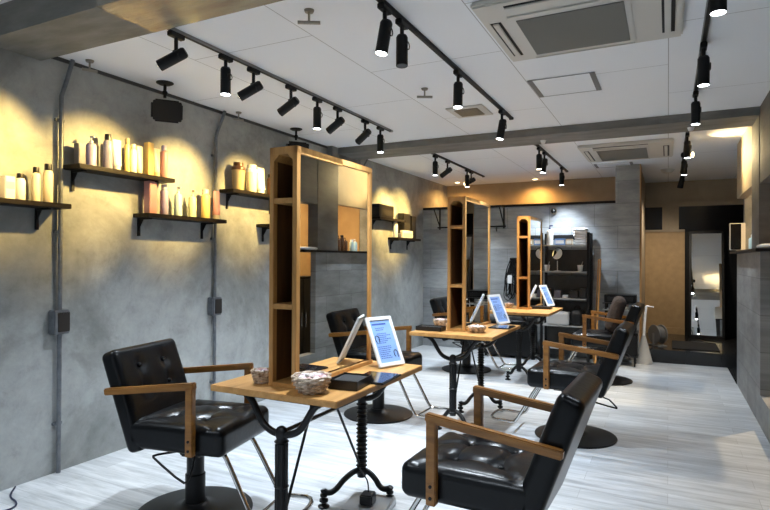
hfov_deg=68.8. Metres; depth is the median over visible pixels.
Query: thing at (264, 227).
wall shelf
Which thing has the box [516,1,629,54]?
grille
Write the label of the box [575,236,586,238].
towel
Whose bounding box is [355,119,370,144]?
spotlight
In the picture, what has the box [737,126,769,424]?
wall
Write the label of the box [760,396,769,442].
curb
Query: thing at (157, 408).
salon chair
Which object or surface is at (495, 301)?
picture frame
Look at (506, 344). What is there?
storage bench
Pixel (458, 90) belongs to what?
spotlight
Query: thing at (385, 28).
spotlight
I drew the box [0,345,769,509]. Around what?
floor
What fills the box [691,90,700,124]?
spotlight
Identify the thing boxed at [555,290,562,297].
storage box
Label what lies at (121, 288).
wall
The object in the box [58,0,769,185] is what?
ceiling
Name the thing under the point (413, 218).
product box
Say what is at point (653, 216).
window
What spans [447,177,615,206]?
wall
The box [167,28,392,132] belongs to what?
track
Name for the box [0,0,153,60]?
beam
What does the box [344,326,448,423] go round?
salon chair
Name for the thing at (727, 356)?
floor
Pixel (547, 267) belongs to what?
cup
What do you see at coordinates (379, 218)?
wall shelf
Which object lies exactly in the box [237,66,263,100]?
spotlight
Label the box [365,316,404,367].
picture frame
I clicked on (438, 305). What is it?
salon chair
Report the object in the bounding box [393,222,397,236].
bottle
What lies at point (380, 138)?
spotlight
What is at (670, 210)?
trim
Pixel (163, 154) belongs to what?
bottle
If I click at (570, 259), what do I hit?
storage rack
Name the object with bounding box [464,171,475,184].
spotlight
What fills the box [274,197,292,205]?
niche shelf
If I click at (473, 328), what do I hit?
wicker basket
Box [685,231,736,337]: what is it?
door
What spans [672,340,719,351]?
door mat
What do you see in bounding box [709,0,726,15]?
spotlight
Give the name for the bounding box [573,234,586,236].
towel
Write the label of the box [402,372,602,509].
salon chair
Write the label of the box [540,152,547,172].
spotlight
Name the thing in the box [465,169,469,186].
spotlight
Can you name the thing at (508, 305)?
wicker basket
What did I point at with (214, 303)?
conduit
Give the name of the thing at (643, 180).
wall
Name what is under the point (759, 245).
folded towel
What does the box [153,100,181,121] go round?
grille
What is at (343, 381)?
box
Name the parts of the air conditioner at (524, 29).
grille frame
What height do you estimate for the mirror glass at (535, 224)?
1.032 m
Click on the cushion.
(616, 310)
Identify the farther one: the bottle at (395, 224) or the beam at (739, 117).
the bottle at (395, 224)
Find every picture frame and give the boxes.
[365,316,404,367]
[487,294,509,324]
[539,285,554,305]
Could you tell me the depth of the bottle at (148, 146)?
4.04 m
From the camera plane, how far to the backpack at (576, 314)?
7.42 m
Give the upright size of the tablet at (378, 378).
0.010 m
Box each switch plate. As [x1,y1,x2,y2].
[58,312,69,331]
[215,299,221,313]
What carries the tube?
on the wall shelf at (228, 192)
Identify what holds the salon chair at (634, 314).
on the floor at (688, 437)
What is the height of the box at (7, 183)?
0.130 m
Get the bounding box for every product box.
[372,204,393,217]
[398,213,410,231]
[400,230,412,237]
[411,216,415,238]
[566,239,573,244]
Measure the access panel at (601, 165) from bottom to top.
0.009 m
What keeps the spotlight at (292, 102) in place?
hanging from the track at (187, 36)
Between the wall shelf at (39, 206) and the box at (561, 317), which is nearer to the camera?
the wall shelf at (39, 206)
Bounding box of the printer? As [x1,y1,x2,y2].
[604,294,636,302]
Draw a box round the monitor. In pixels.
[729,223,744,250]
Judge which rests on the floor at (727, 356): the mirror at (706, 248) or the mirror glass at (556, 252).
the mirror at (706, 248)
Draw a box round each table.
[211,361,421,509]
[409,323,519,429]
[490,306,562,379]
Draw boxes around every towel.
[573,228,587,230]
[573,231,586,233]
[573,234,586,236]
[574,239,586,241]
[574,242,586,244]
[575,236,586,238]
[756,244,769,247]
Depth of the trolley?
7.09 m
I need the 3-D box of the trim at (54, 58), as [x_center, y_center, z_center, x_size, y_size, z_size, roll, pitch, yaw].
[-2.527,-1.242,2.597,0.008,0.023,8.350,0,0,27]
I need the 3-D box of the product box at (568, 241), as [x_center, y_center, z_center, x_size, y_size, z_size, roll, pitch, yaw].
[2.490,-0.176,7.586,0.085,0.078,0.112,0,0,27]
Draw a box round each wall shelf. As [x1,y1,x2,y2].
[0,198,71,229]
[63,163,174,190]
[133,213,226,238]
[219,188,269,213]
[256,224,269,241]
[372,216,405,231]
[388,237,420,249]
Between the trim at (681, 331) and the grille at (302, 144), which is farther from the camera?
the trim at (681, 331)
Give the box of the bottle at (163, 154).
[160,145,167,177]
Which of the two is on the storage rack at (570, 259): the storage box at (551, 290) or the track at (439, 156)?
the storage box at (551, 290)
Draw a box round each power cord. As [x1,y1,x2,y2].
[6,486,16,509]
[340,464,395,509]
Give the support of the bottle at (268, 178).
on the wall shelf at (228, 192)
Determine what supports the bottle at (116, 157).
on the wall shelf at (76, 168)
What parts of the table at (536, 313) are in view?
leg frame, leg frame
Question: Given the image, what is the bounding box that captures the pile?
[573,228,587,244]
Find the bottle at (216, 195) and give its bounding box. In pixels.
[212,191,219,218]
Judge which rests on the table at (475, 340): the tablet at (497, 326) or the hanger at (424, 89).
the tablet at (497, 326)
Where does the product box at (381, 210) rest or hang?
on the wall shelf at (379, 218)
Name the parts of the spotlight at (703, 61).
stem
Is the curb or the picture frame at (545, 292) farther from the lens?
the picture frame at (545, 292)
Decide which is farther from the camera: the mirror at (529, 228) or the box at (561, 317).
the box at (561, 317)
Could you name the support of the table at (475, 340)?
on the floor at (688, 437)
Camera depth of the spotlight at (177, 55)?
3.09 m
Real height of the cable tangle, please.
0.617 m
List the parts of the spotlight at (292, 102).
stem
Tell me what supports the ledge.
on the wall at (753, 269)
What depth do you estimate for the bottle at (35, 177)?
3.31 m
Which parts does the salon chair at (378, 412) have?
seat, armrest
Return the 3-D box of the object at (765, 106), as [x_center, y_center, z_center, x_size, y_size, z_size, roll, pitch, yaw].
[2.391,-0.914,3.115,0.130,0.630,3.300,0,0,27]
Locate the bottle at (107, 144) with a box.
[103,134,112,167]
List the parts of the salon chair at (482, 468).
seat, armrest, armrest, backrest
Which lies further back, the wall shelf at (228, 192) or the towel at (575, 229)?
the towel at (575, 229)
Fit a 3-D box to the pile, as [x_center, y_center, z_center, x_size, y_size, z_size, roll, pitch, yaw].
[2.616,-0.248,7.529,0.181,0.222,0.172,0,0,27]
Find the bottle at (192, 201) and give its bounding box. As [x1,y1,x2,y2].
[188,190,196,216]
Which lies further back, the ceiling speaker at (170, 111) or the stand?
the stand
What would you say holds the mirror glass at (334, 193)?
attached to the mirror at (320, 240)
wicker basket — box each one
[250,367,268,383]
[291,371,331,394]
[433,318,446,325]
[468,325,485,332]
[505,303,513,307]
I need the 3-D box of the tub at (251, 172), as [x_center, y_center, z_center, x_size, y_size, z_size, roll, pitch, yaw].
[-1.198,-0.684,5.059,0.117,0.250,0.117,0,0,27]
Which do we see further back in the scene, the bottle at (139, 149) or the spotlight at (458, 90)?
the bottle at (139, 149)
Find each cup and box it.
[544,264,549,270]
[577,262,582,271]
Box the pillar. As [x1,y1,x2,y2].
[615,164,639,361]
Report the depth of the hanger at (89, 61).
3.60 m
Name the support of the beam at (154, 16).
attached to the ceiling at (336, 60)
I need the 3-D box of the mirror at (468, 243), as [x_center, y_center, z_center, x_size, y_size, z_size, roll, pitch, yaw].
[0.738,0.074,4.878,0.168,1.090,0.719,0,0,27]
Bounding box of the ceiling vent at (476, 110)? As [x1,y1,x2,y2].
[446,104,492,117]
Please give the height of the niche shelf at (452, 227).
0.024 m
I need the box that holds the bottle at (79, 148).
[74,143,85,163]
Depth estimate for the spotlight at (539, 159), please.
6.24 m
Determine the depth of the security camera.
7.90 m
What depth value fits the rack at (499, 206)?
8.34 m
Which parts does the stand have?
bent arm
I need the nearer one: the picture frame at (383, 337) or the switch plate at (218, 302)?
the picture frame at (383, 337)
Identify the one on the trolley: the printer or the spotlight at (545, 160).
the printer
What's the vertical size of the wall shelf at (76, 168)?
0.160 m
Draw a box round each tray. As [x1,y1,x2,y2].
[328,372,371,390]
[416,324,445,331]
[531,305,552,309]
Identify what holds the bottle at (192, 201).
on the wall shelf at (140, 217)
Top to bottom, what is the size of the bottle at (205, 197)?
0.235 m
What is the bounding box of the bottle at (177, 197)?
[174,187,181,215]
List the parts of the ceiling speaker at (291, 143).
ceiling plate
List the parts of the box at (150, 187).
printed panel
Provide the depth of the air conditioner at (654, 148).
6.27 m
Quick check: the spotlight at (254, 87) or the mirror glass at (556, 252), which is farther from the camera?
the mirror glass at (556, 252)
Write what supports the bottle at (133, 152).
on the wall shelf at (76, 168)
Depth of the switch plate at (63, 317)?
3.51 m
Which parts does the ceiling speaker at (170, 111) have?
swivel arm, ceiling plate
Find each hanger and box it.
[82,59,97,72]
[233,111,243,120]
[298,8,320,24]
[417,87,432,97]
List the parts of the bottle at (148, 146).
printed panel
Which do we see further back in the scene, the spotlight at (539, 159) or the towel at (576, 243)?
the towel at (576, 243)
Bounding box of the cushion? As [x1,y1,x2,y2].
[605,296,626,332]
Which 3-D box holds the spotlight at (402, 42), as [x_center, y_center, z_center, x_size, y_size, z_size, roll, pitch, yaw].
[0.090,-1.101,2.942,0.070,0.240,0.100,0,0,27]
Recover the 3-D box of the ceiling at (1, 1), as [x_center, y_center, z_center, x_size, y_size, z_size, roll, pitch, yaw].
[-1.505,-1.447,0.087,4.090,0.140,4.780,0,0,27]
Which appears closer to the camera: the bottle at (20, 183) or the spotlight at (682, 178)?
the bottle at (20, 183)
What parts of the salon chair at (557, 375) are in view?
seat, armrest, armrest, pump lever, backrest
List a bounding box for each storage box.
[548,288,553,296]
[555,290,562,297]
[570,290,578,298]
[579,288,586,298]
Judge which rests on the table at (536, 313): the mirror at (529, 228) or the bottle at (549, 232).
the mirror at (529, 228)
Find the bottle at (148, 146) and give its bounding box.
[144,142,153,174]
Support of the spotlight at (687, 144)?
hanging from the track
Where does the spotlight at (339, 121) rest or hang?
hanging from the track at (187, 36)
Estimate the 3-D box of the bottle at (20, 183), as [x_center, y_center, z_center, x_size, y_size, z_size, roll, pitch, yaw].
[-2.108,-0.393,3.252,0.052,0.155,0.052,0,0,27]
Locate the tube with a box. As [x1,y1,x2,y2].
[257,167,265,193]
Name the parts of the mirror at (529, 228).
frame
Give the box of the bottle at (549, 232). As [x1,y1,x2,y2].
[547,225,552,244]
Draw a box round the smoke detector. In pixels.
[660,168,674,172]
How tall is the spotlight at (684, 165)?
0.238 m
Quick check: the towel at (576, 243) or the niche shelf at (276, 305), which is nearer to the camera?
the niche shelf at (276, 305)
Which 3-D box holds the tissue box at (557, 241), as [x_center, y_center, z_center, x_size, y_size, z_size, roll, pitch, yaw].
[2.384,-0.178,7.645,0.137,0.083,0.122,0,0,27]
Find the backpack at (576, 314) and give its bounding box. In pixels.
[570,305,584,325]
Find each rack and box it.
[431,205,505,230]
[540,232,592,361]
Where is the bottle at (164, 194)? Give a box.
[160,184,168,214]
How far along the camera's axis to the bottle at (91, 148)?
3.63 m
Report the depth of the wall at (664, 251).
9.04 m
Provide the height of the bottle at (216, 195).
0.235 m
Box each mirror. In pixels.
[269,145,372,388]
[447,196,490,331]
[517,216,542,308]
[552,247,562,270]
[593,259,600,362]
[689,231,724,339]
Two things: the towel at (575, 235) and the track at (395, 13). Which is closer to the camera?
the track at (395, 13)
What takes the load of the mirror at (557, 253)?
on the storage rack at (570, 259)
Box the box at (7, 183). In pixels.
[0,175,14,198]
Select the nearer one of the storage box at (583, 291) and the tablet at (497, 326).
the tablet at (497, 326)
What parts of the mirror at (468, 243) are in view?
frame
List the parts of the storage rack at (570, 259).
post, post, rail, panel, panel, panel, panel, post, post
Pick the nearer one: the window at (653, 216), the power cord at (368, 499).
the power cord at (368, 499)
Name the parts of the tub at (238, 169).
lid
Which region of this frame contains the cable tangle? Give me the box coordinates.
[503,258,516,300]
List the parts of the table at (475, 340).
leg frame, leg frame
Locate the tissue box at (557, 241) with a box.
[555,239,565,244]
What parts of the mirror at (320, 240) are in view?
frame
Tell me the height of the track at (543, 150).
0.022 m
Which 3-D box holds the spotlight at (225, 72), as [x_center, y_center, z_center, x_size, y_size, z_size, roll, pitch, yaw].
[-0.976,-1.104,3.456,0.068,0.238,0.100,0,0,27]
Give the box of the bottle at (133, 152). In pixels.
[130,144,136,171]
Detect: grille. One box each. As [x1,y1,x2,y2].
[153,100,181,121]
[290,142,308,148]
[454,108,483,116]
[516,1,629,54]
[593,146,650,161]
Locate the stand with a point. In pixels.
(644, 357)
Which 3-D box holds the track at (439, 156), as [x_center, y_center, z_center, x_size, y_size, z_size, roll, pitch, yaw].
[0.999,-1.196,7.545,0.036,0.022,2.200,0,0,27]
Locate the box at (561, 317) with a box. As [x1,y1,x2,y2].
[546,311,570,325]
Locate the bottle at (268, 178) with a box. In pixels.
[267,174,269,193]
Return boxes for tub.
[231,162,245,189]
[245,164,257,191]
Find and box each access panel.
[527,71,601,97]
[594,161,633,167]
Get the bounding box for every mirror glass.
[299,155,368,371]
[466,201,488,326]
[530,219,540,306]
[552,248,559,256]
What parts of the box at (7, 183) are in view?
printed panel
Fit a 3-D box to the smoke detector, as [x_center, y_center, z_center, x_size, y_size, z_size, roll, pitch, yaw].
[3.929,-1.167,7.829,0.180,0.050,0.180,0,0,27]
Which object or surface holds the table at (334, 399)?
on the floor at (688, 437)
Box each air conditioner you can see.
[470,0,684,61]
[577,138,673,161]
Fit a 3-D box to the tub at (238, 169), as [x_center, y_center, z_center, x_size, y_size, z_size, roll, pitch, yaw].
[-1.277,-0.683,4.902,0.123,0.245,0.123,0,0,27]
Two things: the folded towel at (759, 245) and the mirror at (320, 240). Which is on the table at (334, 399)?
the mirror at (320, 240)
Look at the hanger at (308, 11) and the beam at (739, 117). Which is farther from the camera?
the beam at (739, 117)
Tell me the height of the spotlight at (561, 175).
0.238 m
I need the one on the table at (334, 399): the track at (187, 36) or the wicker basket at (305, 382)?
the wicker basket at (305, 382)
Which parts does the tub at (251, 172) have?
lid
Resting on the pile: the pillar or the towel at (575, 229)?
the towel at (575, 229)
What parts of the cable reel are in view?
foot frame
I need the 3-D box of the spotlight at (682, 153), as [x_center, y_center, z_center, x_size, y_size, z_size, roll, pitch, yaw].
[3.179,-1.102,5.924,0.092,0.170,0.122,0,0,-21]
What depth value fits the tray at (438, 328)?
4.57 m
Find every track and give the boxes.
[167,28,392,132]
[376,0,513,119]
[432,153,484,176]
[535,145,567,171]
[692,0,710,97]
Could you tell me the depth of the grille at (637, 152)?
6.46 m
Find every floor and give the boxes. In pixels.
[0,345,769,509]
[645,333,736,383]
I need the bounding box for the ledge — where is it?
[730,248,769,253]
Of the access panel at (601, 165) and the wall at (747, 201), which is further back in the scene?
the access panel at (601, 165)
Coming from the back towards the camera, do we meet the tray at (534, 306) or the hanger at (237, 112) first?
the tray at (534, 306)
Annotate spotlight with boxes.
[156,30,187,70]
[218,53,232,95]
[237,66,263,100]
[277,84,299,115]
[312,96,322,129]
[326,106,344,133]
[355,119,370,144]
[375,2,392,55]
[376,126,384,152]
[395,18,409,68]
[432,155,438,175]
[440,160,451,177]
[453,69,463,108]
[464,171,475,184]
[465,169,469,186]
[496,110,506,139]
[536,147,542,169]
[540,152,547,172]
[559,167,564,184]
[677,171,684,187]
[681,152,693,157]
[681,158,687,174]
[684,133,691,158]
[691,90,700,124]
[697,41,710,86]
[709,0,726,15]
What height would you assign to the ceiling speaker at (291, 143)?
0.287 m
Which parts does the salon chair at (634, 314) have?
seat, armrest, armrest, backrest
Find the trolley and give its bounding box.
[602,302,638,366]
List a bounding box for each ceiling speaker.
[151,80,182,122]
[286,127,308,148]
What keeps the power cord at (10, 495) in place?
on the floor at (688, 437)
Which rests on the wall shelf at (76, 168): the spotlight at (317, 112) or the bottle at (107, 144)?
the bottle at (107, 144)
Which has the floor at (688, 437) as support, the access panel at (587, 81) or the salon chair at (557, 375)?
the salon chair at (557, 375)
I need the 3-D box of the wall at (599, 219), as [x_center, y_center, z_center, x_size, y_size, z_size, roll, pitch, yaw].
[1.904,0.407,8.302,2.800,2.210,0.250,0,0,27]
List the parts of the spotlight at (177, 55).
stem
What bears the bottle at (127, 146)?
on the wall shelf at (76, 168)
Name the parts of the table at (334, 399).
leg frame, leg frame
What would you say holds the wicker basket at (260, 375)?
on the table at (334, 399)
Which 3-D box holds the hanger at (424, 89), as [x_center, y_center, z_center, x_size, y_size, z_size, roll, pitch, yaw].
[0.293,-1.196,4.162,0.115,0.073,0.052,0,0,-20]
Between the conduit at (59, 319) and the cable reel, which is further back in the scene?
the cable reel
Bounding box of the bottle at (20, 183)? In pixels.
[15,173,25,199]
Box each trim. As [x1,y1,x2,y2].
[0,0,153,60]
[51,57,326,147]
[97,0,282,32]
[327,146,359,163]
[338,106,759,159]
[423,200,614,209]
[639,164,641,342]
[645,200,743,231]
[645,326,684,334]
[752,115,769,248]
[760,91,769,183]
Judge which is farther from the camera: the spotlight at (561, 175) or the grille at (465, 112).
the spotlight at (561, 175)
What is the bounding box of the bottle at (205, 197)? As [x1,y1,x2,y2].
[201,189,209,217]
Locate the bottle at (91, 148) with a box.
[86,136,96,165]
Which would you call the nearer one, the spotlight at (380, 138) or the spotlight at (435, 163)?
the spotlight at (380, 138)
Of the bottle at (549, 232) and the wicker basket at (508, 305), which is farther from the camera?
the bottle at (549, 232)
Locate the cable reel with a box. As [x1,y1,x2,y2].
[648,324,667,346]
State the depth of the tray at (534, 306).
6.61 m
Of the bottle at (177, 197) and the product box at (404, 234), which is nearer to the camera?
the bottle at (177, 197)
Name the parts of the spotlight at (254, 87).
stem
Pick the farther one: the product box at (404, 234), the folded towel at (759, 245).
the product box at (404, 234)
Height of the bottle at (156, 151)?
0.210 m
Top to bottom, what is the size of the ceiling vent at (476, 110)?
0.020 m
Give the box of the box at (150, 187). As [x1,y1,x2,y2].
[144,181,156,213]
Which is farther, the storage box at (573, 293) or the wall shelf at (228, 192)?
the storage box at (573, 293)
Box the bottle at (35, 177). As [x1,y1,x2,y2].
[31,167,40,200]
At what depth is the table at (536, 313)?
6.29 m
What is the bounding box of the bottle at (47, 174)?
[43,164,52,201]
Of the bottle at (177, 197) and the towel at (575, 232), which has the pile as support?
the towel at (575, 232)
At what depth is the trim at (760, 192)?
4.64 m
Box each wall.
[0,48,446,490]
[423,203,614,358]
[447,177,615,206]
[642,173,644,332]
[645,178,743,202]
[645,232,684,327]
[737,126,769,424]
[744,195,751,249]
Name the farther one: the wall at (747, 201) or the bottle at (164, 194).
the wall at (747, 201)
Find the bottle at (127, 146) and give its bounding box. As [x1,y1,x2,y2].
[124,138,129,170]
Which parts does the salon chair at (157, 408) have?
backrest, armrest, pump lever, seat, armrest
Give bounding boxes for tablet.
[364,371,400,384]
[488,324,514,328]
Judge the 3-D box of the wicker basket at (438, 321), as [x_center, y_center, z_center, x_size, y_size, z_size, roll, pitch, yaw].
[0.483,0.586,4.923,0.135,0.063,0.135,0,0,27]
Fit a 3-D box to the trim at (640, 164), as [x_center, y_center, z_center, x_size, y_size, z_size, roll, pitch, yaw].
[3.441,0.110,7.571,0.013,2.610,0.380,0,0,27]
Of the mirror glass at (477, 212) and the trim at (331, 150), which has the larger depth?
the trim at (331, 150)
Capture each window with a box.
[645,207,661,229]
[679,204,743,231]
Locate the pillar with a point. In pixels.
(627, 195)
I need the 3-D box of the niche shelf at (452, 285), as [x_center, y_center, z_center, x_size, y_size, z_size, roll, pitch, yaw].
[0.663,0.253,4.730,0.104,0.024,0.386,0,0,27]
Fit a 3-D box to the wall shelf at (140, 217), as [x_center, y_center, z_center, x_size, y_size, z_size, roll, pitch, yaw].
[-1.560,-0.215,4.352,0.159,0.160,0.790,0,0,27]
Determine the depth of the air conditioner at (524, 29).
2.90 m
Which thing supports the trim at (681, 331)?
attached to the wall at (664, 251)
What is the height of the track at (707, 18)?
0.022 m
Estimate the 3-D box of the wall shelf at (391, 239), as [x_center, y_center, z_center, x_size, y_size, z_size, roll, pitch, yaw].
[0.285,-0.158,8.019,0.159,0.160,0.780,0,0,27]
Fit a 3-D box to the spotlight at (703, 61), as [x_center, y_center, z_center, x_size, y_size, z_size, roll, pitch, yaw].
[1.831,-1.092,3.230,0.068,0.238,0.100,0,0,27]
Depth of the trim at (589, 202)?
7.93 m
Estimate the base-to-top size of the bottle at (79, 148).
0.140 m
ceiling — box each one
[0,0,11,3]
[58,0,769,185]
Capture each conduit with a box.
[48,59,74,472]
[208,111,225,400]
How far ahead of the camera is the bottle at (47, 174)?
3.38 m
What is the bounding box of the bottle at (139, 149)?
[137,146,142,172]
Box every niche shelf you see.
[273,302,291,309]
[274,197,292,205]
[450,225,462,229]
[450,283,461,287]
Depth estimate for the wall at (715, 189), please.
8.92 m
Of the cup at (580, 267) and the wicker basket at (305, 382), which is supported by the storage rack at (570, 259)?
the cup at (580, 267)
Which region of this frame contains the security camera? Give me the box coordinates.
[550,207,556,214]
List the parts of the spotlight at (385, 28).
stem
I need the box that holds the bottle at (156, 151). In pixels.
[154,148,159,175]
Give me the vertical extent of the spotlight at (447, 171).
0.214 m
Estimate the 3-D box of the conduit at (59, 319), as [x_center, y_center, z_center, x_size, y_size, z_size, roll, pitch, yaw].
[-2.027,0.056,3.535,0.078,2.606,0.141,0,0,27]
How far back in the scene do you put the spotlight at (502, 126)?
4.68 m
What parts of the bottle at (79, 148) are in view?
printed panel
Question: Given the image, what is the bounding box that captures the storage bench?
[484,316,536,356]
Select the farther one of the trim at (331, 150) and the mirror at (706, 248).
the mirror at (706, 248)
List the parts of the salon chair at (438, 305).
backrest, armrest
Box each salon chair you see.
[102,338,313,509]
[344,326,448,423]
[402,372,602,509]
[429,296,515,373]
[490,321,634,448]
[567,302,644,385]
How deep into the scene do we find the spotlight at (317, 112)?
4.33 m
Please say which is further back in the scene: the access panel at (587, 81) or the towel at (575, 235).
the towel at (575, 235)
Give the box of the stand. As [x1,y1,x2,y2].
[636,305,653,364]
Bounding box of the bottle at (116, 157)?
[112,139,121,169]
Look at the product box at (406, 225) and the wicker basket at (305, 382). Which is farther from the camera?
the product box at (406, 225)

